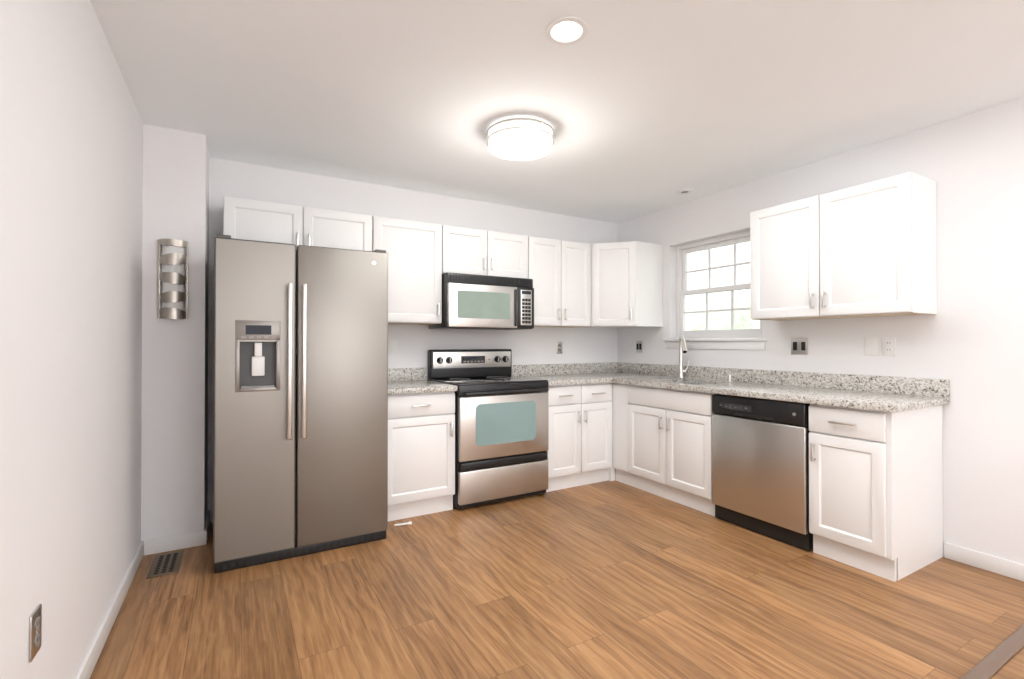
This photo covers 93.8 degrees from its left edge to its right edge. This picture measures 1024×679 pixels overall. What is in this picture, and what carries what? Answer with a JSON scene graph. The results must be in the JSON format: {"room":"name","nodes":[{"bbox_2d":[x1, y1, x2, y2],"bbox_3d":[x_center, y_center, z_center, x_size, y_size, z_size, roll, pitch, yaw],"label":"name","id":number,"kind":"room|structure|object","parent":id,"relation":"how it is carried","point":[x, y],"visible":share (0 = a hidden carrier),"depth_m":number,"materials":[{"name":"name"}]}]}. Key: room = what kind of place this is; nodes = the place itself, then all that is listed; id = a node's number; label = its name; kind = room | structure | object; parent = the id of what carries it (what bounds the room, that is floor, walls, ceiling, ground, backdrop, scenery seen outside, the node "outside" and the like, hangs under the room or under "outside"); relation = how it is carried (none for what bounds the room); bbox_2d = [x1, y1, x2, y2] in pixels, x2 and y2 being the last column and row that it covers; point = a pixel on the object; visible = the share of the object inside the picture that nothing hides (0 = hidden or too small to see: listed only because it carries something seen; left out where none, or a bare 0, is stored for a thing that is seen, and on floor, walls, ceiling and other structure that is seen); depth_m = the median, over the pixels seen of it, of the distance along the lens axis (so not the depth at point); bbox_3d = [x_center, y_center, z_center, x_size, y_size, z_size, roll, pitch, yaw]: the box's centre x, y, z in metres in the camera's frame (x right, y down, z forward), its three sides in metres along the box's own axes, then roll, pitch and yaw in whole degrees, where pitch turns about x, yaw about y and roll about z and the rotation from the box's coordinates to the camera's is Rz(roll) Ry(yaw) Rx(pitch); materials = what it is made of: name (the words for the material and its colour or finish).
{"room":"kitchen","nodes":[
{"label":"kitchen","id":0,"kind":"room"},
{"bbox_2d":[0,0,142,678],"bbox_3d":[-0.812,-0.017,0.331,0.150,2.440,6.482,0,0,-30],"label":"wall","id":1,"kind":"structure","parent":0,"point":[71,173],"depth_m":1.50,"materials":[{"name":"paint"}]},
{"bbox_2d":[29,604,41,661],"bbox_3d":[-1.265,0.779,1.275,0.009,0.118,0.075,0,0,-30],"label":"outlet","id":2,"kind":"object","parent":1,"relation":"attached to","point":[35,631],"visible":1,"depth_m":1.27,"materials":[{"name":"silver metal"}]},
{"bbox_2d":[75,540,143,678],"bbox_3d":[-0.644,1.160,0.194,0.014,0.085,5.790,0,0,-30],"label":"baseboard","id":3,"kind":"structure","parent":1,"relation":"attached to","point":[89,662],"depth_m":1.97,"materials":[{"name":"paint"}]},
{"bbox_2d":[141,124,208,540],"bbox_3d":[-2.059,-0.001,2.953,0.300,2.440,0.392,0,0,-30],"label":"wall","id":4,"kind":"structure","parent":0,"point":[174,469],"depth_m":2.79,"materials":[{"name":"paint"}]},
{"bbox_2d":[158,239,187,318],"bbox_3d":[-1.949,-0.344,2.754,0.142,0.457,0.065,0,0,-30],"label":"lamp","id":5,"kind":"object","parent":4,"relation":"attached to","point":[173,295],"visible":0.98,"depth_m":2.73,"materials":[{"name":"silver metal"}]},
{"bbox_2d":[144,510,209,555],"bbox_3d":[-2.043,1.177,2.947,0.300,0.085,0.406,0,0,-30],"label":"baseboard","id":6,"kind":"structure","parent":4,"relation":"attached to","point":[173,542],"depth_m":2.77,"materials":[{"name":"paint"}]},
{"bbox_2d":[208,157,617,521],"bbox_3d":[-0.544,0.006,4.135,4.105,2.440,0.150,0,0,-30],"label":"wall","id":7,"kind":"structure","parent":0,"point":[416,343],"depth_m":3.94,"materials":[{"name":"paint"}]},
{"bbox_2d":[223,196,371,250],"bbox_3d":[-1.462,-0.721,3.317,0.913,0.335,0.358,0,0,-30],"label":"upper cabinet","id":8,"kind":"object","parent":7,"relation":"attached to","point":[247,219],"visible":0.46,"depth_m":3.17,"materials":[{"name":"white wood"}]},
{"bbox_2d":[389,340,397,353],"bbox_3d":[-0.944,0.059,3.813,0.070,0.115,0.009,0,0,-30],"label":"electrical outlet","id":9,"kind":"object","parent":7,"relation":"attached to","point":[393,346],"visible":1,"depth_m":3.81,"materials":[{"name":"white plastic"}]},
{"bbox_2d":[372,216,441,324],"bbox_3d":[-0.835,-0.505,3.676,0.524,0.764,0.358,0,0,-30],"label":"upper cabinet","id":10,"kind":"object","parent":7,"relation":"attached to","point":[413,249],"visible":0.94,"depth_m":3.56,"materials":[{"name":"white wood"}]},
{"bbox_2d":[442,225,527,278],"bbox_3d":[-0.269,-0.697,4.002,0.774,0.375,0.358,0,0,-30],"label":"upper cabinet","id":11,"kind":"object","parent":7,"relation":"attached to","point":[477,252],"visible":0.85,"depth_m":3.86,"materials":[{"name":"white wood"}]},
{"bbox_2d":[429,272,533,329],"bbox_3d":[-0.250,-0.295,3.966,0.768,0.421,0.433,0,0,-30],"label":"over-the-range microwave","id":12,"kind":"object","parent":11,"relation":"attached to","point":[476,302],"visible":0.98,"depth_m":3.76,"materials":[{"name":"silver metal"}]},
{"bbox_2d":[556,342,561,353],"bbox_3d":[0.457,0.079,4.617,0.070,0.115,0.009,0,0,-30],"label":"electrical outlet","id":13,"kind":"object","parent":7,"relation":"attached to","point":[558,347],"visible":1,"depth_m":4.61,"materials":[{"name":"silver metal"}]},
{"bbox_2d":[528,236,590,327],"bbox_3d":[0.363,-0.500,4.364,0.677,0.764,0.358,0,0,-30],"label":"upper cabinet","id":14,"kind":"object","parent":7,"relation":"attached to","point":[559,272],"visible":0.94,"depth_m":4.24,"materials":[{"name":"white wood"}]},
{"bbox_2d":[576,241,662,327],"bbox_3d":[0.986,-0.500,4.573,0.614,0.762,0.615,0,0,-30],"label":"upper cabinet","id":15,"kind":"object","parent":7,"relation":"attached to","point":[626,284],"visible":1,"depth_m":4.35,"materials":[{"name":"white wood"}]},
{"bbox_2d":[90,468,1023,678],"bbox_3d":[0.989,1.255,1.357,4.405,0.108,6.582,0,0,-30],"label":"floor","id":16,"kind":"structure","parent":0,"point":[608,579],"depth_m":2.16,"materials":[{"name":"brown wood"}]},
{"bbox_2d":[146,551,183,578],"bbox_3d":[-1.871,1.213,2.594,0.135,0.006,0.295,0,0,-30],"label":"floor vent","id":17,"kind":"object","parent":16,"relation":"in","point":[165,564],"visible":1,"depth_m":2.58,"materials":[{"name":"brown metal"}]},
{"bbox_2d":[213,234,387,572],"bbox_3d":[-1.334,0.337,3.025,0.906,1.766,0.866,0,0,-30],"label":"refrigerator","id":18,"kind":"object","parent":16,"relation":"on","point":[300,463],"visible":1,"depth_m":2.67,"materials":[{"name":"metal"}]},
{"bbox_2d":[394,521,411,525],"bbox_3d":[-0.715,1.212,3.146,0.112,0.022,0.022,0,0,-21],"label":"door stop","id":19,"kind":"object","parent":16,"relation":"on","point":[407,523],"visible":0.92,"depth_m":3.14,"materials":[{"name":"white plastic"}]},
{"bbox_2d":[388,391,454,521],"bbox_3d":[-0.770,0.796,3.531,0.515,0.853,0.654,0,0,-30],"label":"base cabinet","id":20,"kind":"object","parent":16,"relation":"on","point":[421,453],"visible":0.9,"depth_m":3.29,"materials":[{"name":"white wood"}]},
{"bbox_2d":[388,367,456,394],"bbox_3d":[-0.774,0.297,3.536,0.526,0.138,0.654,0,0,-30],"label":"countertop","id":21,"kind":"structure","parent":20,"relation":"on","point":[400,380],"depth_m":3.57,"materials":[{"name":"stone"}]},
{"bbox_2d":[428,349,548,508],"bbox_3d":[-0.191,0.653,3.828,0.765,1.142,0.703,0,0,-30],"label":"range","id":22,"kind":"object","parent":16,"relation":"on","point":[501,413],"visible":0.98,"depth_m":3.58,"materials":[{"name":"silver metal"}]},
{"bbox_2d":[546,383,614,491],"bbox_3d":[0.449,0.800,4.231,0.723,0.853,0.654,0,0,-30],"label":"base cabinet","id":23,"kind":"object","parent":16,"relation":"on","point":[579,452],"visible":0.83,"depth_m":3.97,"materials":[{"name":"white wood"}]},
{"bbox_2d":[511,363,611,385],"bbox_3d":[0.410,0.301,4.216,0.644,0.138,0.654,0,0,-30],"label":"countertop","id":24,"kind":"structure","parent":23,"relation":"on","point":[573,373],"depth_m":4.44,"materials":[{"name":"stone"}]},
{"bbox_2d":[612,383,714,515],"bbox_3d":[1.366,0.798,3.859,0.654,0.853,1.011,0,0,-30],"label":"base cabinet","id":25,"kind":"object","parent":16,"relation":"on","point":[661,442],"visible":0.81,"depth_m":3.63,"materials":[{"name":"white wood"}]},
{"bbox_2d":[604,362,949,412],"bbox_3d":[1.480,0.395,3.662,0.662,0.334,2.681,0,0,-30],"label":"countertop","id":26,"kind":"structure","parent":25,"relation":"on","point":[884,393],"depth_m":3.12,"materials":[{"name":"stone"}]},
{"bbox_2d":[677,336,689,377],"bbox_3d":[1.466,0.148,4.091,0.174,0.364,0.175,0,0,-30],"label":"faucet","id":27,"kind":"object","parent":26,"relation":"on","point":[683,349],"visible":1,"depth_m":4.14,"materials":[{"name":"silver metal"}]},
{"bbox_2d":[712,394,812,550],"bbox_3d":[1.771,0.796,3.141,0.615,0.849,0.617,0,0,-30],"label":"dishwasher","id":28,"kind":"object","parent":16,"relation":"on","point":[760,465],"visible":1,"depth_m":2.95,"materials":[{"name":"silver metal"}]},
{"bbox_2d":[809,404,942,581],"bbox_3d":[2.034,0.790,2.697,0.657,0.854,0.394,0,0,-30],"label":"base cabinet","id":29,"kind":"object","parent":16,"relation":"on","point":[875,492],"visible":0.96,"depth_m":2.53,"materials":[{"name":"white wood"}]},
{"bbox_2d":[90,0,1023,223],"bbox_3d":[0.989,-1.281,1.373,4.405,0.100,6.582,0,0,-30],"label":"ceiling","id":30,"kind":"structure","parent":0,"point":[642,107],"depth_m":2.29,"materials":[{"name":"paint"}]},
{"bbox_2d":[487,118,553,159],"bbox_3d":[0.050,-1.169,2.803,0.394,0.104,0.394,0,0,-30],"label":"drum ceiling light","id":31,"kind":"object","parent":30,"relation":"attached to","point":[520,139],"visible":1,"depth_m":2.70,"materials":[{"name":"white glass"}]},
{"bbox_2d":[545,17,587,44],"bbox_3d":[0.218,-1.256,1.908,0.170,0.066,0.170,0,0,-30],"label":"recessed light","id":32,"kind":"object","parent":30,"relation":"in","point":[558,30],"visible":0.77,"depth_m":1.95,"materials":[{"name":"paint"}]},
{"bbox_2d":[676,188,692,193],"bbox_3d":[1.414,-1.210,3.921,0.132,0.010,0.132,0,0,-30],"label":"smoke detector","id":33,"kind":"object","parent":30,"relation":"attached to","point":[684,191],"visible":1,"depth_m":3.90,"materials":[{"name":"plastic"}]},
{"bbox_2d":[617,97,1023,563],"bbox_3d":[2.726,-0.005,2.362,0.200,2.440,6.182,0,0,-30],"label":"wall","id":34,"kind":"structure","parent":0,"point":[967,340],"depth_m":2.65,"materials":[{"name":"paint"}]},
{"bbox_2d":[636,341,641,352],"bbox_3d":[1.251,0.070,4.719,0.009,0.118,0.075,0,0,-30],"label":"outlet","id":35,"kind":"object","parent":34,"relation":"attached to","point":[638,346],"visible":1,"depth_m":4.71,"materials":[{"name":"silver metal"}]},
{"bbox_2d":[663,338,767,349],"bbox_3d":[1.688,0.035,4.019,0.120,0.090,0.990,0,0,-30],"label":"window sill","id":36,"kind":"structure","parent":34,"relation":"attached to","point":[731,343],"depth_m":3.90,"materials":[{"name":"paint"}]},
{"bbox_2d":[676,230,761,338],"bbox_3d":[1.777,-0.437,4.073,0.085,0.855,0.890,0,0,-30],"label":"window","id":37,"kind":"structure","parent":34,"relation":"in","point":[682,271],"depth_m":4.16,"materials":[{"name":"paint"}]},
{"bbox_2d":[791,338,807,354],"bbox_3d":[2.023,0.047,3.375,0.009,0.118,0.115,0,0,-30],"label":"light switch","id":38,"kind":"object","parent":34,"relation":"attached to","point":[799,346],"visible":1,"depth_m":3.37,"materials":[{"name":"silver metal"}]},
{"bbox_2d":[750,172,936,320],"bbox_3d":[2.021,-0.518,3.029,0.358,0.755,0.925,0,0,-30],"label":"upper cabinet","id":39,"kind":"object","parent":34,"relation":"attached to","point":[869,249],"visible":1,"depth_m":2.81,"materials":[{"name":"white wood"}]},
{"bbox_2d":[865,337,877,354],"bbox_3d":[2.243,0.041,2.994,0.007,0.115,0.070,0,0,-30],"label":"outlet","id":40,"kind":"object","parent":34,"relation":"attached to","point":[871,345],"visible":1,"depth_m":2.99,"materials":[{"name":"white plastic"}]},
{"bbox_2d":[882,337,895,355],"bbox_3d":[2.290,0.044,2.911,0.009,0.115,0.070,0,0,-30],"label":"outlet","id":41,"kind":"object","parent":34,"relation":"attached to","point":[888,346],"visible":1,"depth_m":2.91,"materials":[{"name":"white plastic"}]},
{"bbox_2d":[944,542,1023,581],"bbox_3d":[3.295,1.165,1.149,0.014,0.085,3.525,0,0,-30],"label":"baseboard","id":42,"kind":"structure","parent":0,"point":[998,565],"depth_m":2.53,"materials":[{"name":"paint"}]},
{"label":"outside","id":43,"kind":"structure","parent":0,"visible":0},
{"bbox_2d":[685,242,759,330],"bbox_3d":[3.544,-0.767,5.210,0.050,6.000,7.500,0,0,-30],"label":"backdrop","id":44,"kind":"structure","parent":43,"point":[720,297],"depth_m":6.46,"materials":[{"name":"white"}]}
]}

